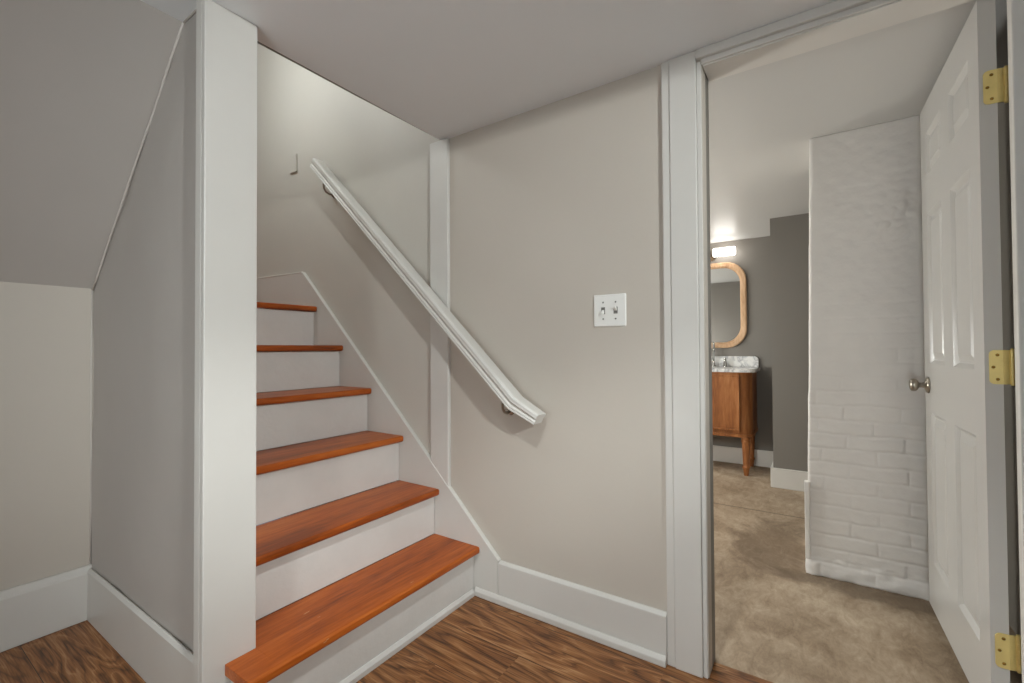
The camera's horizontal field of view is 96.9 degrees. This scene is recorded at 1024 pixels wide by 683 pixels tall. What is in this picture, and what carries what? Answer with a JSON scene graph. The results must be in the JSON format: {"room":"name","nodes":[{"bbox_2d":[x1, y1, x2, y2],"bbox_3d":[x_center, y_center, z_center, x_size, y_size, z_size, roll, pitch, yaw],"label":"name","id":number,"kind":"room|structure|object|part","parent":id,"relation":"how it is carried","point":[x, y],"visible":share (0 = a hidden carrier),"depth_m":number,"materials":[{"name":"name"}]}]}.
{"room":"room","nodes":[
{"label":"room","id":0,"kind":"room"},
{"bbox_2d":[0,282,93,590],"bbox_3d":[-2.573,0.344,0.625,0.100,1.500,3.010,-1,-1,34],"label":"wall","id":1,"kind":"structure","parent":0,"point":[45,330],"depth_m":1.72,"materials":[{"name":"beige paint"}]},
{"bbox_2d":[0,564,91,652],"bbox_3d":[-2.522,0.987,0.578,0.022,0.212,3.000,-1,-1,34],"label":"baseboard","id":2,"kind":"structure","parent":1,"relation":"attached to","point":[33,610],"depth_m":1.70,"materials":[{"name":"white paint"}]},
{"bbox_2d":[0,0,181,288],"bbox_3d":[-2.191,-0.664,0.380,0.875,0.896,3.010,-1,-1,34],"label":"ceiling","id":3,"kind":"structure","parent":0,"point":[81,80],"depth_m":1.42,"materials":[{"name":"paint"}]},
{"bbox_2d":[91,13,195,652],"bbox_3d":[-1.283,0.041,1.587,1.100,2.120,0.047,-1,-1,34],"label":"wall","id":4,"kind":"structure","parent":0,"point":[142,466],"depth_m":1.50,"materials":[{"name":"paint"}]},
{"bbox_2d":[87,568,192,682],"bbox_3d":[-1.268,0.999,1.532,1.002,0.203,0.018,-1,-1,34],"label":"baseboard","id":5,"kind":"structure","parent":4,"relation":"attached to","point":[157,656],"depth_m":1.51,"materials":[{"name":"white paint"}]},
{"bbox_2d":[89,9,195,563],"bbox_3d":[-1.279,-0.038,1.556,1.025,1.857,0.009,-1,-1,34],"label":"trim","id":6,"kind":"structure","parent":4,"relation":"attached to","point":[194,11],"depth_m":1.71,"materials":[{"name":"white paint"}]},
{"bbox_2d":[193,0,256,682],"bbox_3d":[-0.824,0.062,1.293,0.100,2.064,0.139,-1,-1,34],"label":"trim","id":7,"kind":"structure","parent":4,"relation":"attached to","point":[224,625],"depth_m":1.25,"materials":[{"name":"white paint"}]},
{"bbox_2d":[256,43,711,677],"bbox_3d":[0.395,-0.657,1.683,7.200,3.500,0.055,-1,-1,34],"label":"wall","id":8,"kind":"structure","parent":0,"point":[557,206],"depth_m":1.87,"materials":[{"name":"beige paint"}]},
{"bbox_2d":[289,154,297,173],"bbox_3d":[-1.359,-1.104,2.823,0.072,0.114,0.014,-1,-1,34],"label":"wall plate","id":9,"kind":"object","parent":8,"relation":"attached to","point":[293,159],"visible":1,"depth_m":2.81,"materials":[{"name":"paint"}]},
{"bbox_2d":[257,41,433,136],"bbox_3d":[-0.576,-0.990,1.762,0.014,0.122,0.900,-1,-1,32],"label":"trim","id":10,"kind":"structure","parent":8,"relation":"attached to","point":[269,48],"depth_m":1.60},
{"bbox_2d":[310,158,545,424],"bbox_3d":[-0.497,-0.356,2.182,1.488,1.368,0.103,-1,-1,34],"label":"handrail","id":11,"kind":"object","parent":8,"relation":"attached to","point":[491,374],"visible":1,"depth_m":2.04,"materials":[{"name":"white paint"}]},
{"bbox_2d":[430,138,450,485],"bbox_3d":[-0.335,-0.098,2.122,0.111,1.684,0.020,-1,-1,34],"label":"trim","id":12,"kind":"structure","parent":8,"relation":"attached to","point":[439,150],"depth_m":2.11,"materials":[{"name":"white paint"}]},
{"bbox_2d":[474,560,667,667],"bbox_3d":[0.183,1.009,1.754,0.814,0.172,0.034,-1,-1,34],"label":"baseboard","id":13,"kind":"structure","parent":8,"relation":"attached to","point":[638,630],"depth_m":1.69,"materials":[{"name":"white paint"}]},
{"bbox_2d":[594,293,625,326],"bbox_3d":[0.355,-0.114,1.660,0.124,0.119,0.018,-1,-1,34],"label":"light switch","id":14,"kind":"object","parent":8,"relation":"attached to","point":[609,309],"visible":1,"depth_m":1.66,"materials":[{"name":"white plastic"}]},
{"bbox_2d":[661,0,1023,682],"bbox_3d":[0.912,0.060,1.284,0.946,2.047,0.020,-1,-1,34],"label":"trim","id":15,"kind":"structure","parent":8,"relation":"attached to","point":[678,74],"depth_m":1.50,"materials":[{"name":"white paint"}]},
{"bbox_2d":[909,0,1021,682],"bbox_3d":[1.463,0.054,1.496,0.150,1.940,0.716,-1,-1,33],"label":"door","id":16,"kind":"structure","parent":8,"relation":"in","point":[967,366],"depth_m":1.34,"materials":[{"name":"white paint"}]},
{"bbox_3d":[1.586,0.169,1.770,0.057,0.064,0.064,-1,-1,33],"label":"knob","id":17,"kind":"part","parent":16,"relation":"part of","materials":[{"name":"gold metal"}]},
{"bbox_2d":[141,0,836,139],"bbox_3d":[0.340,-1.073,-0.716,4.610,0.219,4.000,-1,-1,34],"label":"ceiling","id":18,"kind":"structure","parent":0,"point":[448,69],"depth_m":1.43,"materials":[{"name":"paint"}]},
{"bbox_2d":[0,461,1021,682],"bbox_3d":[0.113,1.120,1.399,3.800,0.060,7.300,-1,-1,34],"label":"floor","id":19,"kind":"structure","parent":0,"point":[776,621],"depth_m":1.66,"materials":[{"name":"wood"}]},
{"bbox_2d":[225,272,500,682],"bbox_3d":[-1.555,0.331,2.355,2.967,1.566,0.982,-1,-1,34],"label":"staircase","id":20,"kind":"structure","parent":19,"relation":"on","point":[344,630],"depth_m":1.88,"materials":[{"name":"orange wood"}]},
{"bbox_2d":[712,372,757,475],"bbox_3d":[1.774,0.692,4.104,0.752,0.858,0.459,-1,-1,34],"label":"bathroom vanity","id":21,"kind":"object","parent":19,"relation":"on","point":[734,394],"visible":0.47,"depth_m":3.80,"materials":[{"name":"brown wood"}]},
{"bbox_3d":[1.769,0.514,3.843,0.282,0.463,0.016,-1,-1,34],"label":"door","id":22,"kind":"part","parent":21,"relation":"part of","materials":[{"name":"brown wood"}]},
{"bbox_2d":[712,356,760,372],"bbox_3d":[1.769,0.199,4.108,0.804,0.126,0.469,-1,-1,34],"label":"countertop","id":23,"kind":"structure","parent":21,"relation":"on","point":[740,364],"depth_m":4.10,"materials":[{"name":"white stone"}]},
{"bbox_2d":[712,342,727,366],"bbox_3d":[1.853,0.117,4.200,0.248,0.231,0.148,-1,-1,34],"label":"faucet","id":24,"kind":"object","parent":23,"relation":"on","point":[725,364],"visible":0.63,"depth_m":4.17,"materials":[{"name":"silver metal"}]},
{"bbox_3d":[1.861,0.117,4.195,0.051,0.231,0.151,-1,-1,24],"label":"spout","id":25,"kind":"part","parent":24,"relation":"part of","materials":[{"name":"silver metal"}]},
{"bbox_3d":[1.955,0.189,4.169,0.048,0.085,0.081,-1,-1,34],"label":"handle","id":26,"kind":"part","parent":24,"relation":"part of","materials":[{"name":"silver metal"}]},
{"bbox_3d":[1.949,0.957,3.779,0.072,0.318,0.072,-1,-1,34],"label":"leg","id":27,"kind":"part","parent":21,"relation":"part of","materials":[{"name":"brown wood"}]},
{"bbox_3d":[2.147,0.960,4.076,0.072,0.318,0.072,-1,-1,34],"label":"leg","id":28,"kind":"part","parent":21,"relation":"part of","materials":[{"name":"brown wood"}]},
{"bbox_2d":[805,115,928,600],"bbox_3d":[1.783,0.064,2.173,0.655,2.058,0.474,-1,-1,34],"label":"brick chimney","id":29,"kind":"object","parent":19,"relation":"on","point":[867,454],"visible":0.63,"depth_m":2.03,"materials":[{"name":"white brick"}]},
{"bbox_2d":[804,480,810,558],"bbox_3d":[1.405,0.844,2.159,0.020,0.360,0.043,-1,-1,34],"label":"trim","id":30,"kind":"structure","parent":29,"relation":"attached to","point":[806,482],"depth_m":2.14,"materials":[{"name":"white paint"}]},
{"bbox_2d":[705,73,714,667],"bbox_3d":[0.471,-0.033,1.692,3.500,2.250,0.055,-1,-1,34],"label":"door frame","id":31,"kind":"structure","parent":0,"point":[706,78],"depth_m":1.55,"materials":[{"name":"grey paint"}]},
{"bbox_2d":[710,236,772,450],"bbox_3d":[2.152,0.070,4.197,3.500,2.100,0.100,-1,-1,34],"label":"wall","id":32,"kind":"structure","parent":0,"point":[752,255],"depth_m":4.09,"materials":[{"name":"grey paint"}]},
{"bbox_2d":[710,246,735,260],"bbox_3d":[1.855,-0.822,4.261,0.440,0.110,0.140,-1,-1,34],"label":"vanity light","id":33,"kind":"object","parent":32,"relation":"attached to","point":[726,251],"visible":0.55,"depth_m":4.15,"materials":[{"name":"white glass"}]},
{"bbox_3d":[1.948,-0.824,4.169,0.183,0.077,0.077,-1,-1,34],"label":"lamp shade","id":34,"kind":"part","parent":33,"relation":"part of","materials":[{"name":"white glass"}]},
{"bbox_2d":[711,262,746,347],"bbox_3d":[1.887,-0.337,4.297,0.596,0.796,0.034,-1,-1,34],"label":"wall mirror","id":35,"kind":"object","parent":32,"relation":"attached to","point":[728,287],"visible":0.48,"depth_m":4.21,"materials":[{"name":"brown wood"}]},
{"bbox_2d":[715,356,758,366],"bbox_3d":[1.892,0.186,4.292,0.776,0.096,0.027,-1,-1,34],"label":"backsplash","id":36,"kind":"structure","parent":32,"relation":"attached to","point":[732,361],"depth_m":4.15,"materials":[{"name":"grey stone"}]},
{"bbox_2d":[713,445,772,467],"bbox_3d":[1.549,1.056,4.519,1.913,0.145,0.018,-1,-1,34],"label":"baseboard","id":37,"kind":"structure","parent":32,"relation":"attached to","point":[763,458],"depth_m":4.16,"materials":[{"name":"white paint"}]},
{"bbox_2d":[770,213,808,471],"bbox_3d":[2.744,0.054,3.361,1.385,2.100,0.630,-1,-1,34],"label":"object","id":38,"kind":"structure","parent":0,"point":[789,235],"depth_m":3.42,"materials":[{"name":"grey paint"}]},
{"bbox_2d":[771,463,807,491],"bbox_3d":[2.520,1.033,3.478,0.893,0.148,0.629,-1,-1,34],"label":"baseboard","id":39,"kind":"structure","parent":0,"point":[789,479],"depth_m":3.40,"materials":[{"name":"white paint"}]},
{"bbox_2d":[708,0,1007,242],"bbox_3d":[1.369,-1.022,3.054,3.500,0.142,3.190,-1,-1,34],"label":"ceiling","id":40,"kind":"structure","parent":0,"point":[763,120],"depth_m":1.86,"materials":[{"name":"paint"}]},
{"bbox_2d":[998,102,1020,634],"bbox_3d":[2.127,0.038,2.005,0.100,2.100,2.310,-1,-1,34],"label":"door frame","id":41,"kind":"structure","parent":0,"point":[1003,108],"depth_m":1.70,"materials":[{"name":"grey paint"}]}
]}

